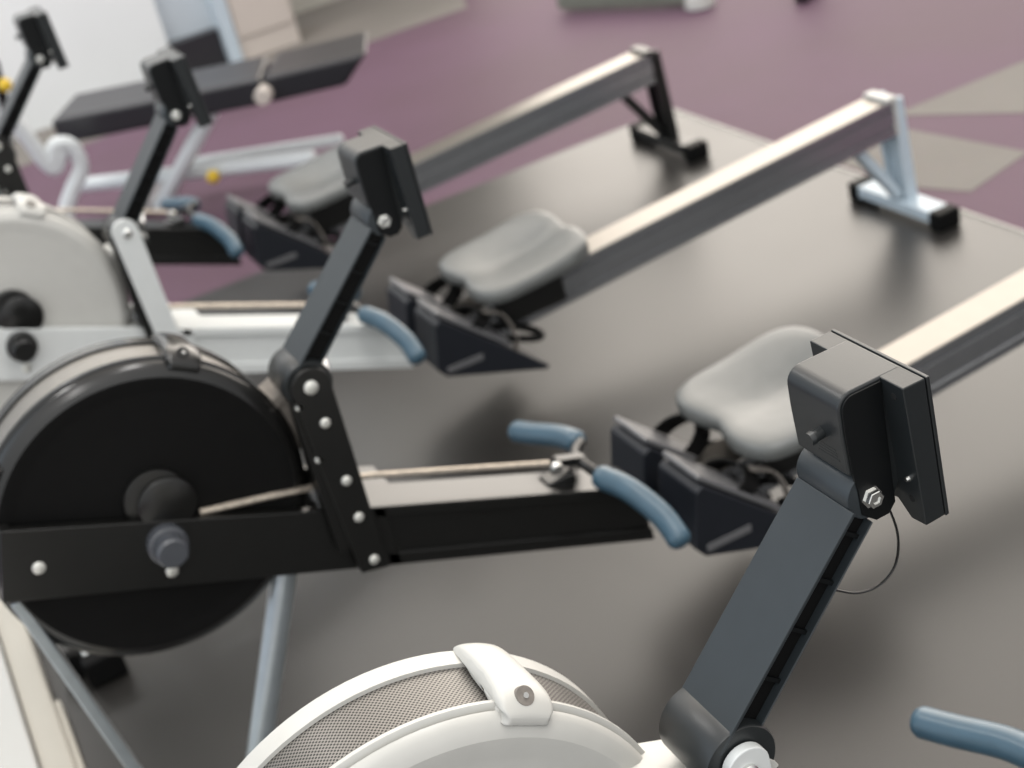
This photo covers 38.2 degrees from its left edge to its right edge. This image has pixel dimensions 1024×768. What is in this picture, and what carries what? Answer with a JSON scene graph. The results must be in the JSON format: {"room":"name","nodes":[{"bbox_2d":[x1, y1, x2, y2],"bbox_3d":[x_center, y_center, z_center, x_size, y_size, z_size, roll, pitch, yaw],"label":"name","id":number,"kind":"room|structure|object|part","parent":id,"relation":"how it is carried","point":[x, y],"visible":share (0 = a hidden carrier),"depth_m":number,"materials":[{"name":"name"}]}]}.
{"room":"gym","nodes":[
{"label":"gym","id":0,"kind":"room"},
{"bbox_2d":[0,639,40,767],"bbox_3d":[-0.463,1.247,1.427,0.507,0.100,4.950,-24,29,-18],"label":"wall","id":1,"kind":"structure","parent":0,"point":[17,749],"depth_m":2.70,"materials":[{"name":"white paint"}]},
{"bbox_2d":[0,600,84,767],"bbox_3d":[-0.206,1.150,1.523,0.066,0.062,4.950,-24,29,-18],"label":"baseboard","id":2,"kind":"structure","parent":1,"relation":"attached to","point":[55,745],"depth_m":2.80,"materials":[{"name":"beige paint"}]},
{"bbox_2d":[0,0,168,138],"bbox_3d":[-3.317,-2.114,5.814,3.200,3.010,0.200,-24,29,-18],"label":"wall","id":3,"kind":"structure","parent":0,"point":[104,44],"depth_m":6.68,"materials":[{"name":"white paint"}]},
{"bbox_2d":[13,0,466,166],"bbox_3d":[-2.308,-1.366,7.184,5.200,0.003,2.080,-24,29,-18],"label":"trim","id":4,"kind":"structure","parent":3,"relation":"attached to","point":[336,19],"depth_m":7.09,"materials":[{"name":"beige"}]},
{"bbox_2d":[153,0,213,41],"bbox_3d":[-1.830,-2.792,6.353,0.240,3.010,0.150,-24,29,-18],"label":"wall","id":5,"kind":"structure","parent":0,"point":[178,18],"depth_m":6.87,"materials":[{"name":"white paint"}]},
{"bbox_2d":[167,27,228,70],"bbox_3d":[-1.476,-1.543,6.926,0.250,0.180,0.080,-24,29,-18],"label":"baseboard","id":6,"kind":"structure","parent":5,"relation":"attached to","point":[205,48],"depth_m":6.89,"materials":[{"name":"black plastic"}]},
{"bbox_2d":[205,0,243,62],"bbox_3d":[-1.671,-2.828,6.344,0.060,3.010,0.280,-24,29,-18],"label":"trim","id":7,"kind":"structure","parent":5,"relation":"attached to","point":[218,10],"depth_m":6.86,"materials":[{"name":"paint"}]},
{"bbox_2d":[289,0,335,14],"bbox_3d":[-1.102,-3.376,7.077,1.200,3.010,0.150,-24,29,-18],"label":"wall","id":8,"kind":"structure","parent":0,"point":[298,6],"depth_m":7.59,"materials":[{"name":"beige paint"}]},
{"bbox_2d":[19,0,1023,303],"bbox_3d":[2.172,-3.069,8.305,17.000,0.112,18.000,-24,29,-18],"label":"floor","id":9,"kind":"structure","parent":0,"point":[768,70],"depth_m":5.47,"materials":[{"name":"purple carpet"}]},
{"bbox_2d":[0,66,88,218],"bbox_3d":[-1.552,-0.722,4.772,0.361,0.792,0.252,-24,29,-18],"label":"exercise machine","id":10,"kind":"object","parent":9,"relation":"on","point":[51,159],"visible":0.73,"depth_m":4.88,"materials":[{"name":"white metal"}]},
{"bbox_3d":[-1.587,-0.925,4.581,0.058,0.165,0.032,0,31,25],"label":"lever","id":11,"kind":"part","parent":10,"relation":"part of","materials":[{"name":"yellow paint"}]},
{"bbox_3d":[-1.563,-0.922,4.559,0.044,0.044,0.044,-24,29,-18],"label":"pin knob","id":12,"kind":"part","parent":10,"relation":"part of","materials":[{"name":"yellow plastic"}]},
{"bbox_3d":[-1.482,-0.630,4.963,0.197,0.411,0.054,-24,29,-18],"label":"bent handle","id":13,"kind":"part","parent":10,"relation":"part of","materials":[{"name":"white metal"}]},
{"bbox_2d":[52,32,366,209],"bbox_3d":[-1.023,-0.857,5.138,1.265,0.443,0.455,-6,29,15],"label":"weight bench","id":14,"kind":"object","parent":9,"relation":"on","point":[329,64],"visible":0.72,"depth_m":4.98,"materials":[{"name":"black leather"}]},
{"bbox_3d":[-1.129,-0.774,5.109,0.378,0.376,0.056,-3,30,21],"label":"bench leg","id":15,"kind":"part","parent":14,"relation":"part of","materials":[{"name":"white metal"}]},
{"bbox_3d":[-1.134,-0.748,5.224,0.986,0.055,0.055,-3,30,20],"label":"rail","id":16,"kind":"part","parent":14,"relation":"part of","materials":[{"name":"white metal"}]},
{"bbox_3d":[-1.050,-0.736,5.183,0.047,0.048,0.107,-19,28,-8],"label":"pin knob","id":17,"kind":"part","parent":14,"relation":"part of","materials":[{"name":"yellow plastic"}]},
{"bbox_3d":[-0.888,-0.823,5.246,0.622,0.040,0.040,-6,29,15],"label":"rail","id":18,"kind":"part","parent":14,"relation":"part of","materials":[{"name":"white metal"}]},
{"bbox_2d":[225,0,300,59],"bbox_3d":[-1.380,-2.314,6.763,0.300,1.610,0.350,-24,29,-18],"label":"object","id":19,"kind":"object","parent":9,"relation":"on","point":[261,27],"visible":0.78,"depth_m":6.93,"materials":[{"name":"beige"}]},
{"bbox_2d":[31,110,1023,767],"bbox_3d":[0.788,0.587,2.138,2.498,0.008,6.080,-24,29,-18],"label":"rubber mat","id":20,"kind":"object","parent":9,"relation":"on","point":[627,624],"visible":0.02,"depth_m":2.93,"materials":[{"name":"grey rubber"}]},
{"bbox_2d":[0,6,709,270],"bbox_3d":[-0.650,-0.713,4.117,2.482,1.001,0.453,-23,29,-16],"label":"rowing machine","id":21,"kind":"object","parent":20,"relation":"on","point":[314,192],"visible":0.84,"depth_m":4.22,"materials":[{"name":"black paint"}]},
{"bbox_3d":[-1.270,-0.469,3.819,0.061,0.371,0.011,-24,29,-18],"label":"support post","id":22,"kind":"part","parent":21,"relation":"part of","materials":[{"name":"black metal"}]},
{"bbox_3d":[-1.241,-0.874,3.722,0.017,0.013,0.013,-24,29,-18],"label":"knob","id":23,"kind":"part","parent":21,"relation":"part of","materials":[{"name":"grey plastic"}]},
{"bbox_3d":[-1.274,-0.713,3.773,0.193,0.182,0.081,-24,29,-18],"label":"monitor arm","id":24,"kind":"part","parent":21,"relation":"part of","materials":[{"name":"metal"}]},
{"bbox_2d":[13,8,51,60],"bbox_3d":[-1.206,-0.875,3.748,0.069,0.132,0.073,-24,29,-18],"label":"monitor","id":25,"kind":"object","parent":21,"relation":"on","point":[30,33],"depth_m":3.71,"materials":[{"name":"grey plastic"}]},
{"bbox_3d":[-1.212,-0.446,3.923,0.569,0.212,0.030,-26,30,-21],"label":"drive chain","id":26,"kind":"part","parent":21,"relation":"part of","materials":[{"name":"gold metal"}]},
{"bbox_3d":[-0.880,-0.482,4.092,0.094,0.048,0.106,2,32,29],"label":"handle","id":27,"kind":"part","parent":21,"relation":"part of","materials":[{"name":"black paint"}]},
{"bbox_3d":[-0.718,-0.494,4.275,0.157,0.149,0.113,-24,29,-18],"label":"foot plate","id":28,"kind":"part","parent":21,"relation":"part of","materials":[{"name":"grey plastic"}]},
{"bbox_3d":[-0.644,-0.437,4.136,0.157,0.149,0.113,-24,29,-18],"label":"foot plate","id":29,"kind":"part","parent":21,"relation":"part of","materials":[{"name":"grey plastic"}]},
{"bbox_3d":[-0.534,-0.596,4.233,0.299,0.065,0.326,-24,29,-18],"label":"seat","id":30,"kind":"part","parent":21,"relation":"part of","materials":[{"name":"grey plastic"}]},
{"bbox_2d":[307,230,341,244],"bbox_3d":[-0.516,-0.417,4.211,0.108,0.061,0.114,-24,29,-18],"label":"strap","id":31,"kind":"object","parent":21,"relation":"on","point":[316,237],"depth_m":4.22,"materials":[{"name":"black fabric"}]},
{"bbox_3d":[0.458,-0.911,4.626,0.050,0.287,0.080,-24,29,-18],"label":"leg","id":32,"kind":"part","parent":21,"relation":"part of","materials":[{"name":"black paint"}]},
{"bbox_2d":[0,46,960,687],"bbox_3d":[-0.121,-0.424,3.322,2.478,1.016,0.840,-24,29,-18],"label":"rowing machine","id":33,"kind":"object","parent":20,"relation":"on","point":[63,292],"visible":0.85,"depth_m":3.29,"materials":[{"name":"white metal"}]},
{"bbox_3d":[-0.970,-0.070,2.931,0.060,0.060,0.044,-24,29,-18],"label":"adjustment knob","id":34,"kind":"part","parent":33,"relation":"part of","materials":[{"name":"black paint"}]},
{"bbox_3d":[-0.744,-0.424,2.970,0.193,0.182,0.081,-25,30,-17],"label":"monitor arm","id":35,"kind":"part","parent":33,"relation":"part of","materials":[{"name":"metal"}]},
{"bbox_3d":[-0.734,-0.169,3.023,0.058,0.367,0.011,-24,29,-18],"label":"support post","id":36,"kind":"part","parent":33,"relation":"part of","materials":[{"name":"white metal"}]},
{"bbox_3d":[-0.716,-0.584,2.916,0.017,0.013,0.013,-25,30,-17],"label":"knob","id":37,"kind":"part","parent":33,"relation":"part of","materials":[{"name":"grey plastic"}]},
{"bbox_2d":[140,49,190,115],"bbox_3d":[-0.681,-0.587,2.942,0.069,0.132,0.073,-25,30,-17],"label":"monitor","id":38,"kind":"object","parent":33,"relation":"on","point":[160,76],"depth_m":2.91,"materials":[{"name":"grey plastic"}]},
{"bbox_3d":[-0.600,-0.166,3.167,0.397,0.169,0.029,-26,30,-21],"label":"drive chain","id":39,"kind":"part","parent":33,"relation":"part of","materials":[{"name":"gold metal"}]},
{"bbox_3d":[-0.344,-0.185,3.295,0.094,0.048,0.106,2,32,29],"label":"handle","id":40,"kind":"part","parent":33,"relation":"part of","materials":[{"name":"black paint"}]},
{"bbox_3d":[-0.182,-0.197,3.478,0.157,0.149,0.113,-24,29,-18],"label":"foot plate","id":41,"kind":"part","parent":33,"relation":"part of","materials":[{"name":"grey plastic"}]},
{"bbox_3d":[-0.108,-0.140,3.339,0.157,0.149,0.113,-24,29,-18],"label":"foot plate","id":42,"kind":"part","parent":33,"relation":"part of","materials":[{"name":"grey plastic"}]},
{"bbox_3d":[0.002,-0.299,3.436,0.299,0.065,0.326,-24,29,-18],"label":"seat","id":43,"kind":"part","parent":33,"relation":"part of","materials":[{"name":"grey plastic"}]},
{"bbox_2d":[491,322,544,341],"bbox_3d":[0.019,-0.120,3.414,0.108,0.061,0.114,-24,29,-18],"label":"strap","id":44,"kind":"object","parent":33,"relation":"on","point":[501,329],"depth_m":3.42,"materials":[{"name":"black fabric"}]},
{"bbox_3d":[0.993,-0.614,3.829,0.050,0.287,0.080,-24,29,-18],"label":"leg","id":45,"kind":"part","parent":33,"relation":"part of","materials":[{"name":"blue paint"}]},
{"bbox_2d":[0,125,1023,767],"bbox_3d":[0.357,-0.117,2.527,2.482,1.024,0.453,-23,29,-16],"label":"rowing machine","id":46,"kind":"object","parent":20,"relation":"on","point":[151,492],"visible":0.93,"depth_m":2.22,"materials":[{"name":"black paint"}]},
{"bbox_3d":[-0.627,0.519,2.264,0.089,0.527,0.030,-24,29,-18],"label":"leg","id":47,"kind":"part","parent":46,"relation":"part of","materials":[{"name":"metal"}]},
{"bbox_3d":[-0.496,0.238,2.143,0.060,0.060,0.044,-24,29,-18],"label":"adjustment knob","id":48,"kind":"part","parent":46,"relation":"part of","materials":[{"name":"grey plastic"}]},
{"bbox_3d":[-0.392,0.480,2.384,0.214,0.393,0.042,-24,29,-18],"label":"leg","id":49,"kind":"part","parent":46,"relation":"part of","materials":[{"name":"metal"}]},
{"bbox_3d":[-0.269,-0.130,2.177,0.193,0.182,0.081,-23,29,-18],"label":"monitor arm","id":50,"kind":"part","parent":46,"relation":"part of","materials":[{"name":"metal"}]},
{"bbox_3d":[-0.260,0.137,2.234,0.061,0.371,0.011,-24,29,-18],"label":"support post","id":51,"kind":"part","parent":46,"relation":"part of","materials":[{"name":"black metal"}]},
{"bbox_3d":[-0.233,-0.290,2.127,0.017,0.013,0.013,-23,29,-18],"label":"knob","id":52,"kind":"part","parent":46,"relation":"part of","materials":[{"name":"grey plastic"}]},
{"bbox_2d":[337,130,402,222],"bbox_3d":[-0.198,-0.291,2.154,0.069,0.132,0.073,-23,29,-18],"label":"monitor","id":53,"kind":"object","parent":46,"relation":"on","point":[366,167],"depth_m":2.12,"materials":[{"name":"grey plastic"}]},
{"bbox_3d":[-0.203,0.159,2.339,0.569,0.212,0.030,-26,30,-21],"label":"drive chain","id":54,"kind":"part","parent":46,"relation":"part of","materials":[{"name":"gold metal"}]},
{"bbox_3d":[0.130,0.124,2.507,0.094,0.048,0.106,2,32,29],"label":"handle","id":55,"kind":"part","parent":46,"relation":"part of","materials":[{"name":"silver metal"}]},
{"bbox_3d":[0.291,0.111,2.691,0.157,0.149,0.113,-24,29,-18],"label":"foot plate","id":56,"kind":"part","parent":46,"relation":"part of","materials":[{"name":"grey plastic"}]},
{"bbox_2d":[707,440,717,446],"bbox_3d":[0.419,0.131,2.766,0.108,0.061,0.114,-24,29,-18],"label":"strap","id":57,"kind":"object","parent":46,"relation":"on","point":[710,442],"depth_m":2.79,"materials":[{"name":"black fabric"}]},
{"bbox_3d":[0.365,0.169,2.551,0.157,0.149,0.113,-24,29,-18],"label":"foot plate","id":58,"kind":"part","parent":46,"relation":"part of","materials":[{"name":"grey plastic"}]},
{"bbox_3d":[0.475,0.009,2.648,0.299,0.065,0.326,-24,29,-18],"label":"seat","id":59,"kind":"part","parent":46,"relation":"part of","materials":[{"name":"grey plastic"}]},
{"bbox_2d":[759,475,795,505],"bbox_3d":[0.493,0.188,2.627,0.108,0.061,0.114,-24,29,-18],"label":"strap","id":60,"kind":"object","parent":46,"relation":"on","point":[767,483],"depth_m":2.65,"materials":[{"name":"black fabric"}]},
{"bbox_2d":[237,329,1023,767],"bbox_3d":[0.858,0.216,1.676,2.483,1.029,0.453,-23,29,-16],"label":"rowing machine","id":61,"kind":"object","parent":20,"relation":"on","point":[864,418],"visible":1,"depth_m":1.30,"materials":[{"name":"white metal"}]},
{"bbox_3d":[0.245,0.474,1.387,0.050,0.363,0.011,-24,29,-18],"label":"support post","id":62,"kind":"part","parent":61,"relation":"part of","materials":[{"name":"white metal"}]},
{"bbox_3d":[0.230,0.205,1.325,0.193,0.182,0.081,-24,29,-18],"label":"monitor arm","id":63,"kind":"part","parent":61,"relation":"part of","materials":[{"name":"metal"}]},
{"bbox_3d":[0.262,0.044,1.273,0.017,0.013,0.013,-24,29,-18],"label":"knob","id":64,"kind":"part","parent":61,"relation":"part of","materials":[{"name":"grey plastic"}]},
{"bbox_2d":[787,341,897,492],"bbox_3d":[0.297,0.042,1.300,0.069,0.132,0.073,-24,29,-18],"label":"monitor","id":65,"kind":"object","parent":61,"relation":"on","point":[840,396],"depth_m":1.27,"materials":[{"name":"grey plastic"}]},
{"bbox_2d":[557,0,714,10],"bbox_3d":[0.588,-1.686,6.307,0.758,0.088,0.361,10,37,38],"label":"machine","id":66,"kind":"object","parent":9,"relation":"on","point":[689,5],"visible":1,"depth_m":6.21,"materials":[{"name":"grey paint"}]},
{"bbox_3d":[0.553,-1.702,6.333,0.677,0.070,0.334,8,35,36],"label":"frame","id":67,"kind":"part","parent":66,"relation":"part of","materials":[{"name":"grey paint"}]},
{"bbox_2d":[795,0,809,2],"bbox_3d":[1.134,-1.808,5.765,0.065,0.561,0.308,2,32,28],"label":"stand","id":68,"kind":"object","parent":9,"relation":"on","point":[796,1],"visible":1,"depth_m":5.78,"materials":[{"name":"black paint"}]},
{"bbox_2d":[673,108,1023,232],"bbox_3d":[1.885,0.096,2.518,0.024,0.010,6.080,-24,29,-18],"label":"trim","id":69,"kind":"structure","parent":9,"relation":"on","point":[682,112],"depth_m":4.25,"materials":[{"name":"metal"}]},
{"bbox_2d":[842,129,1023,191],"bbox_3d":[1.160,-0.668,4.270,0.343,0.003,0.690,-24,29,-18],"label":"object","id":70,"kind":"structure","parent":9,"relation":"on","point":[940,162],"depth_m":4.14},
{"bbox_2d":[905,61,1023,115],"bbox_3d":[1.476,-0.872,4.492,0.540,0.003,0.340,-24,29,-18],"label":"trim","id":71,"kind":"structure","parent":9,"relation":"on","point":[1001,92],"depth_m":4.53,"materials":[{"name":"beige"}]}
]}

